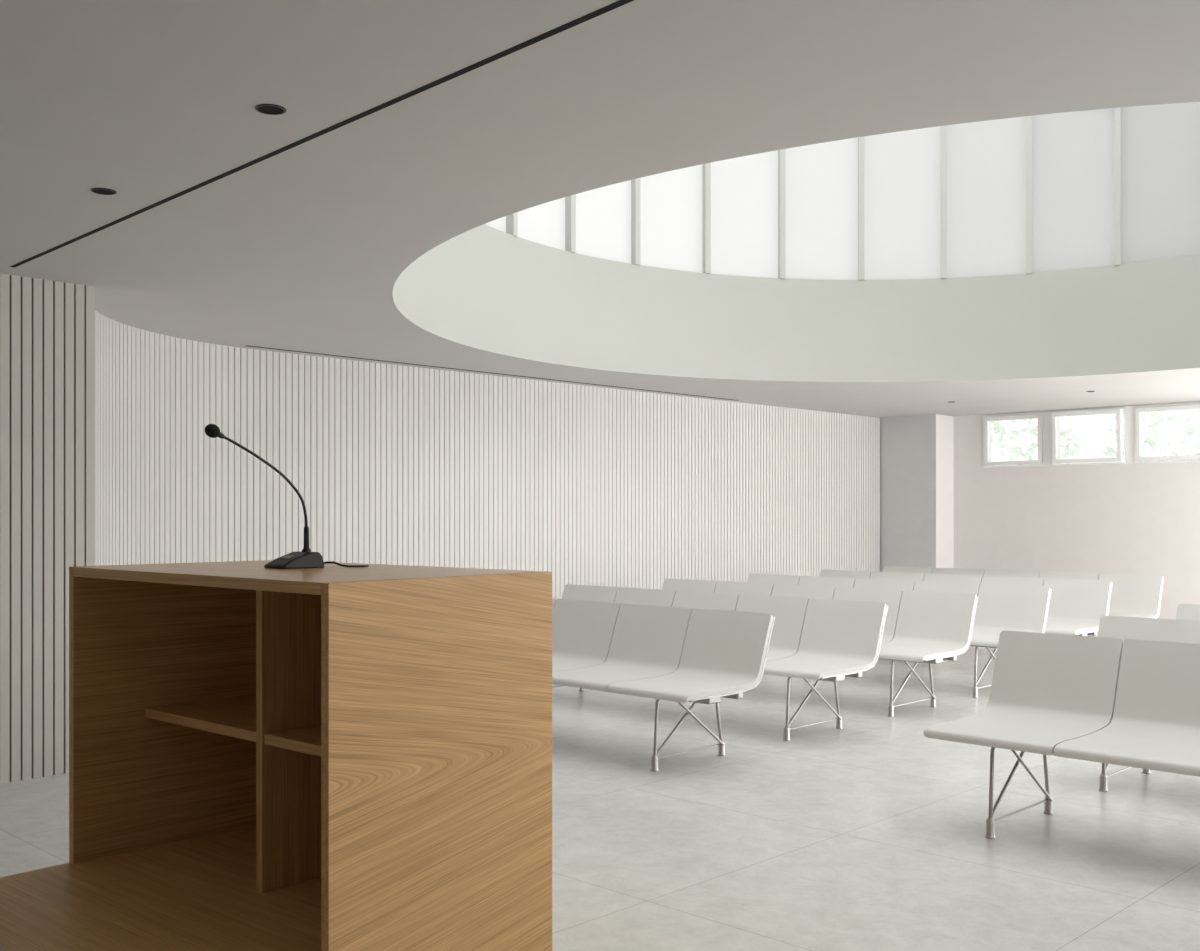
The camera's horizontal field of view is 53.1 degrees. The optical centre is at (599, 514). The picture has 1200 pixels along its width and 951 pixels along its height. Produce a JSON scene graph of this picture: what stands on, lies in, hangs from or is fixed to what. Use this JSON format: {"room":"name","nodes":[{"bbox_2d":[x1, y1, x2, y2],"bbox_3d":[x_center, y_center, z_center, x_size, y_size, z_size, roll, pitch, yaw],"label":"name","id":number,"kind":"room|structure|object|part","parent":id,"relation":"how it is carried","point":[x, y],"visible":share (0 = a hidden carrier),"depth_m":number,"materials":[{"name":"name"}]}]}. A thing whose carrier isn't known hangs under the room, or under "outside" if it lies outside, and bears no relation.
{"room":"lecture hall","nodes":[
{"label":"lecture hall","id":0,"kind":"room"},
{"bbox_2d":[0,273,94,782],"bbox_3d":[-4.755,0.066,4.192,0.200,2.508,5.895,0,0,44],"label":"wall","id":1,"kind":"structure","parent":0,"point":[47,327],"depth_m":6.04,"materials":[{"name":"paint"}]},
{"bbox_2d":[95,311,879,598],"bbox_3d":[-0.254,0.066,10.821,1.475,2.508,10.615,0,0,36],"label":"wall","id":2,"kind":"structure","parent":0,"point":[389,464],"depth_m":9.96,"materials":[{"name":"paint"}]},
{"bbox_2d":[247,345,737,400],"bbox_3d":[-0.525,-1.189,10.426,0.035,0.005,5.610,0,0,44],"label":"trim","id":3,"kind":"structure","parent":2,"relation":"attached to","point":[247,345],"depth_m":9.79,"materials":[{"name":"black"}]},
{"bbox_2d":[0,0,1199,417],"bbox_3d":[1.312,-1.288,5.811,9.938,0.200,16.887,0,0,44],"label":"ceiling","id":4,"kind":"structure","parent":0,"point":[305,247],"depth_m":3.59,"materials":[{"name":"paint"}]},
{"bbox_2d":[91,188,116,194],"bbox_3d":[-1.819,-1.186,4.399,0.088,0.004,0.088,0,0,44],"label":"recessed light","id":5,"kind":"object","parent":4,"relation":"in","point":[104,191],"visible":1,"depth_m":4.40,"materials":[{"name":"black plastic"}]},
{"bbox_2d":[255,104,285,114],"bbox_3d":[-0.963,-1.186,3.511,0.088,0.004,0.088,0,0,44],"label":"recessed light","id":6,"kind":"object","parent":4,"relation":"in","point":[270,109],"visible":1,"depth_m":3.51,"materials":[{"name":"black plastic"}]},
{"bbox_2d":[10,0,633,267],"bbox_3d":[-0.155,-1.189,2.993,0.023,0.005,7.666,0,0,-44],"label":"trim","id":7,"kind":"structure","parent":4,"relation":"attached to","point":[619,3],"depth_m":3.52,"materials":[{"name":"black metal"}]},
{"bbox_2d":[0,635,1199,950],"bbox_3d":[1.312,1.395,5.811,10.138,0.150,17.087,0,0,44],"label":"floor","id":8,"kind":"structure","parent":0,"point":[867,834],"depth_m":5.00,"materials":[{"name":"concrete"}]},
{"bbox_2d":[0,560,551,950],"bbox_3d":[-0.956,0.728,2.764,1.135,1.185,1.260,0,0,42],"label":"lectern","id":9,"kind":"object","parent":8,"relation":"on","point":[332,757],"visible":0.92,"depth_m":2.79,"materials":[{"name":"brown wood"}]},
{"bbox_3d":[-1.371,0.728,3.133,0.025,1.185,1.260,0,0,42],"label":"panel","id":10,"kind":"part","parent":9,"relation":"part of","materials":[{"name":"brown wood"}]},
{"bbox_2d":[145,694,255,741],"bbox_3d":[-0.892,0.537,3.236,0.551,0.025,0.418,0,0,42],"label":"shelf","id":11,"kind":"object","parent":9,"relation":"attached to","point":[233,715],"depth_m":3.21,"materials":[{"name":"brown wood"}]},
{"bbox_2d":[205,424,368,568],"bbox_3d":[-0.802,-0.042,3.040,0.417,0.355,0.140,0,0,-32],"label":"gooseneck microphone","id":12,"kind":"object","parent":9,"relation":"on","point":[306,558],"visible":1,"depth_m":3.04,"materials":[{"name":"black plastic"}]},
{"bbox_2d":[264,725,320,756],"bbox_3d":[-0.477,0.537,2.867,0.506,0.025,0.418,0,0,42],"label":"shelf","id":13,"kind":"object","parent":9,"relation":"attached to","point":[306,739],"depth_m":2.86,"materials":[{"name":"brown wood"}]},
{"bbox_3d":[-0.541,0.728,2.395,0.025,1.185,1.260,0,0,42],"label":"panel","id":14,"kind":"part","parent":9,"relation":"part of","materials":[{"name":"brown wood"}]},
{"bbox_2d":[552,598,774,771],"bbox_3d":[-0.313,0.926,7.203,2.801,0.787,0.739,0,0,44],"label":"bench","id":15,"kind":"object","parent":8,"relation":"on","point":[680,655],"visible":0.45,"depth_m":6.76,"materials":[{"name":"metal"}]},
{"bbox_3d":[-0.719,0.735,7.590,0.554,0.403,0.728,0,0,44],"label":"seat","id":16,"kind":"part","parent":15,"relation":"part of","materials":[{"name":"white plastic"}]},
{"bbox_3d":[-0.317,0.735,7.199,0.554,0.403,0.728,0,0,44],"label":"seat","id":17,"kind":"part","parent":15,"relation":"part of","materials":[{"name":"white plastic"}]},
{"bbox_3d":[0.084,0.735,6.807,0.554,0.403,0.728,0,0,44],"label":"seat","id":18,"kind":"part","parent":15,"relation":"part of","materials":[{"name":"white plastic"}]},
{"bbox_3d":[0.475,1.096,6.392,0.044,0.351,0.569,0,0,44],"label":"leg frame","id":19,"kind":"part","parent":15,"relation":"part of","materials":[{"name":"metal"}]},
{"bbox_3d":[0.486,0.735,6.415,0.554,0.403,0.728,0,0,44],"label":"seat","id":20,"kind":"part","parent":15,"relation":"part of","materials":[{"name":"white plastic"}]},
{"bbox_3d":[0.696,0.743,6.235,0.005,0.384,0.715,0,0,44],"label":"trim","id":21,"kind":"part","parent":15,"relation":"part of","materials":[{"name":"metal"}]},
{"bbox_2d":[552,584,887,740],"bbox_3d":[0.498,0.926,8.034,2.801,0.787,0.739,0,0,44],"label":"bench","id":22,"kind":"object","parent":8,"relation":"on","point":[831,640],"visible":0.41,"depth_m":7.54,"materials":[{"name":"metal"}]},
{"bbox_3d":[-0.309,0.735,8.814,0.554,0.403,0.728,0,0,44],"label":"seat","id":23,"kind":"part","parent":22,"relation":"part of","materials":[{"name":"white plastic"}]},
{"bbox_3d":[0.092,0.735,8.422,0.554,0.403,0.728,0,0,44],"label":"seat","id":24,"kind":"part","parent":22,"relation":"part of","materials":[{"name":"white plastic"}]},
{"bbox_3d":[0.494,0.735,8.030,0.554,0.403,0.728,0,0,44],"label":"seat","id":25,"kind":"part","parent":22,"relation":"part of","materials":[{"name":"white plastic"}]},
{"bbox_3d":[0.895,0.735,7.638,0.554,0.403,0.728,0,0,44],"label":"seat","id":26,"kind":"part","parent":22,"relation":"part of","materials":[{"name":"white plastic"}]},
{"bbox_3d":[1.286,1.096,7.223,0.044,0.351,0.569,0,0,44],"label":"leg frame","id":27,"kind":"part","parent":22,"relation":"part of","materials":[{"name":"metal"}]},
{"bbox_3d":[1.297,0.735,7.246,0.554,0.403,0.728,0,0,44],"label":"seat","id":28,"kind":"part","parent":22,"relation":"part of","materials":[{"name":"white plastic"}]},
{"bbox_3d":[1.507,0.743,7.066,0.005,0.384,0.715,0,0,44],"label":"trim","id":29,"kind":"part","parent":22,"relation":"part of","materials":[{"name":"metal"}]},
{"bbox_2d":[662,579,977,716],"bbox_3d":[1.309,0.926,8.866,2.801,0.787,0.739,0,0,44],"label":"bench","id":30,"kind":"object","parent":8,"relation":"on","point":[929,627],"visible":0.4,"depth_m":8.34,"materials":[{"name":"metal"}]},
{"bbox_3d":[0.502,0.735,9.645,0.554,0.403,0.728,0,0,44],"label":"seat","id":31,"kind":"part","parent":30,"relation":"part of","materials":[{"name":"white plastic"}]},
{"bbox_3d":[0.904,0.735,9.253,0.554,0.403,0.728,0,0,44],"label":"seat","id":32,"kind":"part","parent":30,"relation":"part of","materials":[{"name":"white plastic"}]},
{"bbox_3d":[1.305,0.735,8.861,0.554,0.403,0.728,0,0,44],"label":"seat","id":33,"kind":"part","parent":30,"relation":"part of","materials":[{"name":"white plastic"}]},
{"bbox_3d":[1.707,0.735,8.470,0.554,0.403,0.728,0,0,44],"label":"seat","id":34,"kind":"part","parent":30,"relation":"part of","materials":[{"name":"white plastic"}]},
{"bbox_3d":[2.097,1.096,8.054,0.044,0.351,0.569,0,0,44],"label":"leg frame","id":35,"kind":"part","parent":30,"relation":"part of","materials":[{"name":"metal"}]},
{"bbox_3d":[2.108,0.735,8.078,0.554,0.403,0.728,0,0,44],"label":"seat","id":36,"kind":"part","parent":30,"relation":"part of","materials":[{"name":"white plastic"}]},
{"bbox_3d":[2.318,0.743,7.898,0.005,0.384,0.715,0,0,44],"label":"trim","id":37,"kind":"part","parent":30,"relation":"part of","materials":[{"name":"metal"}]},
{"bbox_2d":[747,574,1051,697],"bbox_3d":[2.121,0.926,9.697,2.801,0.787,0.739,0,0,44],"label":"bench","id":38,"kind":"object","parent":8,"relation":"on","point":[1000,607],"visible":0.19,"depth_m":9.19,"materials":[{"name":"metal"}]},
{"bbox_3d":[1.313,0.735,10.476,0.554,0.403,0.728,0,0,44],"label":"seat","id":39,"kind":"part","parent":38,"relation":"part of","materials":[{"name":"white plastic"}]},
{"bbox_3d":[1.715,0.735,10.085,0.554,0.403,0.728,0,0,44],"label":"seat","id":40,"kind":"part","parent":38,"relation":"part of","materials":[{"name":"white plastic"}]},
{"bbox_3d":[2.116,0.735,9.693,0.554,0.403,0.728,0,0,44],"label":"seat","id":41,"kind":"part","parent":38,"relation":"part of","materials":[{"name":"white plastic"}]},
{"bbox_3d":[2.518,0.735,9.301,0.554,0.403,0.728,0,0,44],"label":"seat","id":42,"kind":"part","parent":38,"relation":"part of","materials":[{"name":"white plastic"}]},
{"bbox_3d":[2.909,1.096,8.886,0.044,0.351,0.569,0,0,44],"label":"leg frame","id":43,"kind":"part","parent":38,"relation":"part of","materials":[{"name":"metal"}]},
{"bbox_3d":[2.920,0.735,8.909,0.554,0.403,0.728,0,0,44],"label":"seat","id":44,"kind":"part","parent":38,"relation":"part of","materials":[{"name":"white plastic"}]},
{"bbox_3d":[3.130,0.743,8.729,0.005,0.384,0.715,0,0,44],"label":"trim","id":45,"kind":"part","parent":38,"relation":"part of","materials":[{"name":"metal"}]},
{"bbox_2d":[820,570,1111,635],"bbox_3d":[2.932,0.926,10.528,2.801,0.787,0.739,0,0,44],"label":"bench","id":46,"kind":"object","parent":8,"relation":"on","point":[1076,606],"visible":0.23,"depth_m":9.98,"materials":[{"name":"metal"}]},
{"bbox_3d":[2.125,0.735,11.308,0.554,0.403,0.728,0,0,44],"label":"seat","id":47,"kind":"part","parent":46,"relation":"part of","materials":[{"name":"white plastic"}]},
{"bbox_3d":[2.526,0.735,10.916,0.554,0.403,0.728,0,0,44],"label":"seat","id":48,"kind":"part","parent":46,"relation":"part of","materials":[{"name":"white plastic"}]},
{"bbox_3d":[2.928,0.735,10.524,0.554,0.403,0.728,0,0,44],"label":"seat","id":49,"kind":"part","parent":46,"relation":"part of","materials":[{"name":"white plastic"}]},
{"bbox_3d":[3.329,0.735,10.132,0.554,0.403,0.728,0,0,44],"label":"seat","id":50,"kind":"part","parent":46,"relation":"part of","materials":[{"name":"white plastic"}]},
{"bbox_3d":[3.731,0.735,9.740,0.554,0.403,0.728,0,0,44],"label":"seat","id":51,"kind":"part","parent":46,"relation":"part of","materials":[{"name":"white plastic"}]},
{"bbox_3d":[3.941,0.743,9.561,0.005,0.384,0.715,0,0,44],"label":"trim","id":52,"kind":"part","parent":46,"relation":"part of","materials":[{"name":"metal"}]},
{"bbox_2d":[883,566,1163,617],"bbox_3d":[3.743,0.926,11.360,2.801,0.787,0.739,0,0,44],"label":"bench","id":53,"kind":"object","parent":8,"relation":"on","point":[1132,595],"visible":0.19,"depth_m":10.82,"materials":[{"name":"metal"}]},
{"bbox_3d":[2.936,0.735,12.139,0.554,0.403,0.728,0,0,44],"label":"seat","id":54,"kind":"part","parent":53,"relation":"part of","materials":[{"name":"white plastic"}]},
{"bbox_3d":[3.338,0.735,11.747,0.554,0.403,0.728,0,0,44],"label":"seat","id":55,"kind":"part","parent":53,"relation":"part of","materials":[{"name":"white plastic"}]},
{"bbox_3d":[3.739,0.735,11.355,0.554,0.403,0.728,0,0,44],"label":"seat","id":56,"kind":"part","parent":53,"relation":"part of","materials":[{"name":"white plastic"}]},
{"bbox_3d":[4.141,0.735,10.964,0.554,0.403,0.728,0,0,44],"label":"seat","id":57,"kind":"part","parent":53,"relation":"part of","materials":[{"name":"white plastic"}]},
{"bbox_3d":[4.542,0.735,10.572,0.554,0.403,0.728,0,0,44],"label":"seat","id":58,"kind":"part","parent":53,"relation":"part of","materials":[{"name":"white plastic"}]},
{"bbox_2d":[923,630,1199,838],"bbox_3d":[2.620,0.926,4.340,2.801,0.787,0.739,0,0,44],"label":"bench","id":59,"kind":"object","parent":8,"relation":"on","point":[1134,703],"visible":1,"depth_m":5.06,"materials":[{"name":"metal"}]},
{"bbox_3d":[1.790,1.096,5.108,0.044,0.351,0.569,0,0,44],"label":"leg frame","id":60,"kind":"part","parent":59,"relation":"part of","materials":[{"name":"metal"}]},
{"bbox_3d":[1.813,0.735,5.120,0.554,0.403,0.728,0,0,44],"label":"seat","id":61,"kind":"part","parent":59,"relation":"part of","materials":[{"name":"white plastic"}]},
{"bbox_3d":[2.214,0.735,4.728,0.554,0.403,0.728,0,0,44],"label":"seat","id":62,"kind":"part","parent":59,"relation":"part of","materials":[{"name":"white plastic"}]},
{"bbox_2d":[1097,615,1199,791],"bbox_3d":[3.431,0.926,5.172,2.801,0.787,0.739,0,0,44],"label":"bench","id":63,"kind":"object","parent":8,"relation":"on","point":[1123,627],"visible":0.2,"depth_m":6.17,"materials":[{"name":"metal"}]},
{"bbox_3d":[2.601,1.096,5.940,0.044,0.351,0.569,0,0,44],"label":"leg frame","id":64,"kind":"part","parent":63,"relation":"part of","materials":[{"name":"metal"}]},
{"bbox_3d":[2.624,0.735,5.951,0.554,0.403,0.728,0,0,44],"label":"seat","id":65,"kind":"part","parent":63,"relation":"part of","materials":[{"name":"white plastic"}]},
{"bbox_2d":[1176,604,1199,620],"bbox_3d":[4.242,0.926,6.003,2.801,0.787,0.739,0,0,44],"label":"bench","id":66,"kind":"object","parent":8,"relation":"on","point":[1184,611],"visible":0.1,"depth_m":7.16,"materials":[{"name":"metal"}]},
{"bbox_2d":[393,224,1199,381],"bbox_3d":[2.378,-1.644,7.049,7.670,0.910,7.579,0,0,44],"label":"surround","id":67,"kind":"structure","parent":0,"point":[485,287],"depth_m":10.25,"materials":[{"name":"paint"}]},
{"bbox_2d":[485,102,1199,279],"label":"skylight","id":68,"kind":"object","parent":67,"relation":"in","point":[1110,186],"depth_m":10.51,"materials":[{"name":"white glass"}]},
{"bbox_3d":[-0.864,-3.029,8.732,0.012,1.861,0.721,0,0,25],"label":"glass pane","id":69,"kind":"part","parent":68,"relation":"part of","materials":[{"name":"white glass"}]},
{"bbox_3d":[-0.492,-3.029,9.348,0.012,1.861,0.726,0,0,37],"label":"glass pane","id":70,"kind":"part","parent":68,"relation":"part of","materials":[{"name":"white glass"}]},
{"bbox_3d":[-0.004,-3.029,9.882,0.731,1.861,0.012,0,0,-42],"label":"glass pane","id":71,"kind":"part","parent":68,"relation":"part of","materials":[{"name":"white glass"}]},
{"bbox_3d":[0.585,-3.029,10.308,0.734,1.861,0.012,0,0,-30],"label":"glass pane","id":72,"kind":"part","parent":68,"relation":"part of","materials":[{"name":"white glass"}]},
{"bbox_3d":[1.252,-3.029,10.606,0.736,1.861,0.012,0,0,-18],"label":"glass pane","id":73,"kind":"part","parent":68,"relation":"part of","materials":[{"name":"white glass"}]},
{"bbox_3d":[1.967,-3.029,10.758,0.736,1.861,0.012,0,0,-6],"label":"glass pane","id":74,"kind":"part","parent":68,"relation":"part of","materials":[{"name":"white glass"}]},
{"bbox_3d":[2.697,-3.029,10.758,0.735,1.861,0.012,0,0,6],"label":"glass pane","id":75,"kind":"part","parent":68,"relation":"part of","materials":[{"name":"white glass"}]},
{"bbox_3d":[3.410,-3.029,10.609,0.732,1.861,0.012,0,0,18],"label":"glass pane","id":76,"kind":"part","parent":68,"relation":"part of","materials":[{"name":"white glass"}]},
{"bbox_3d":[4.074,-3.029,10.319,0.727,1.861,0.012,0,0,29],"label":"glass pane","id":77,"kind":"part","parent":68,"relation":"part of","materials":[{"name":"white glass"}]},
{"bbox_3d":[4.663,-3.029,9.906,0.722,1.861,0.012,0,0,41],"label":"glass pane","id":78,"kind":"part","parent":68,"relation":"part of","materials":[{"name":"white glass"}]},
{"bbox_2d":[880,414,934,571],"bbox_3d":[3.841,0.066,14.706,0.933,2.508,0.622,0,0,44],"label":"wall pier","id":79,"kind":"object","parent":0,"point":[907,443],"visible":0.5,"depth_m":14.41,"materials":[{"name":"paint"}]},
{"bbox_2d":[991,416,1080,465],"bbox_3d":[6.255,-0.208,18.326,2.111,3.264,1.694,0,0,44],"label":"tree","id":80,"kind":"object","parent":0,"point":[1017,451],"visible":0.19,"depth_m":17.92,"materials":[{"name":"green plant"}]},
{"bbox_2d":[954,401,1199,634],"bbox_3d":[7.506,0.066,11.425,8.915,2.508,0.200,0,0,44],"label":"wall","id":81,"kind":"structure","parent":0,"point":[1144,518],"depth_m":13.40,"materials":[{"name":"paint"}]},
{"bbox_2d":[935,414,953,567],"bbox_3d":[4.108,0.066,14.306,0.008,2.508,0.422,0,0,44],"label":"wall","id":82,"kind":"structure","parent":81,"relation":"attached to","point":[944,425],"depth_m":14.30,"materials":[{"name":"white paint"}]},
{"bbox_2d":[983,412,1044,467],"bbox_3d":[4.809,-0.865,13.937,0.748,0.622,0.090,0,0,44],"label":"window","id":83,"kind":"structure","parent":81,"relation":"in","point":[1040,416],"depth_m":13.89,"materials":[{"name":"white paint"}]},
{"bbox_2d":[1051,407,1125,465],"bbox_3d":[5.410,-0.865,13.306,0.812,0.622,0.155,0,0,44],"label":"window","id":84,"kind":"structure","parent":81,"relation":"in","point":[1121,453],"depth_m":13.21,"materials":[{"name":"white paint"}]},
{"bbox_2d":[1045,406,1133,465],"bbox_3d":[5.417,-0.865,13.317,0.983,0.622,0.011,0,0,44],"label":"trim","id":85,"kind":"structure","parent":81,"relation":"attached to","point":[1130,409],"depth_m":13.02,"materials":[{"name":"white paint"}]},
{"bbox_2d":[1134,402,1199,463],"bbox_3d":[6.070,-0.865,12.707,0.799,0.622,0.090,0,0,44],"label":"window","id":86,"kind":"structure","parent":81,"relation":"in","point":[1138,410],"depth_m":12.80,"materials":[{"name":"white paint"}]},
{"bbox_2d":[1099,409,1199,460],"bbox_3d":[8.257,-0.278,17.097,2.284,3.403,1.863,0,0,44],"label":"tree","id":87,"kind":"object","parent":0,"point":[1153,443],"visible":0.2,"depth_m":17.07,"materials":[{"name":"green plant"}]}
]}

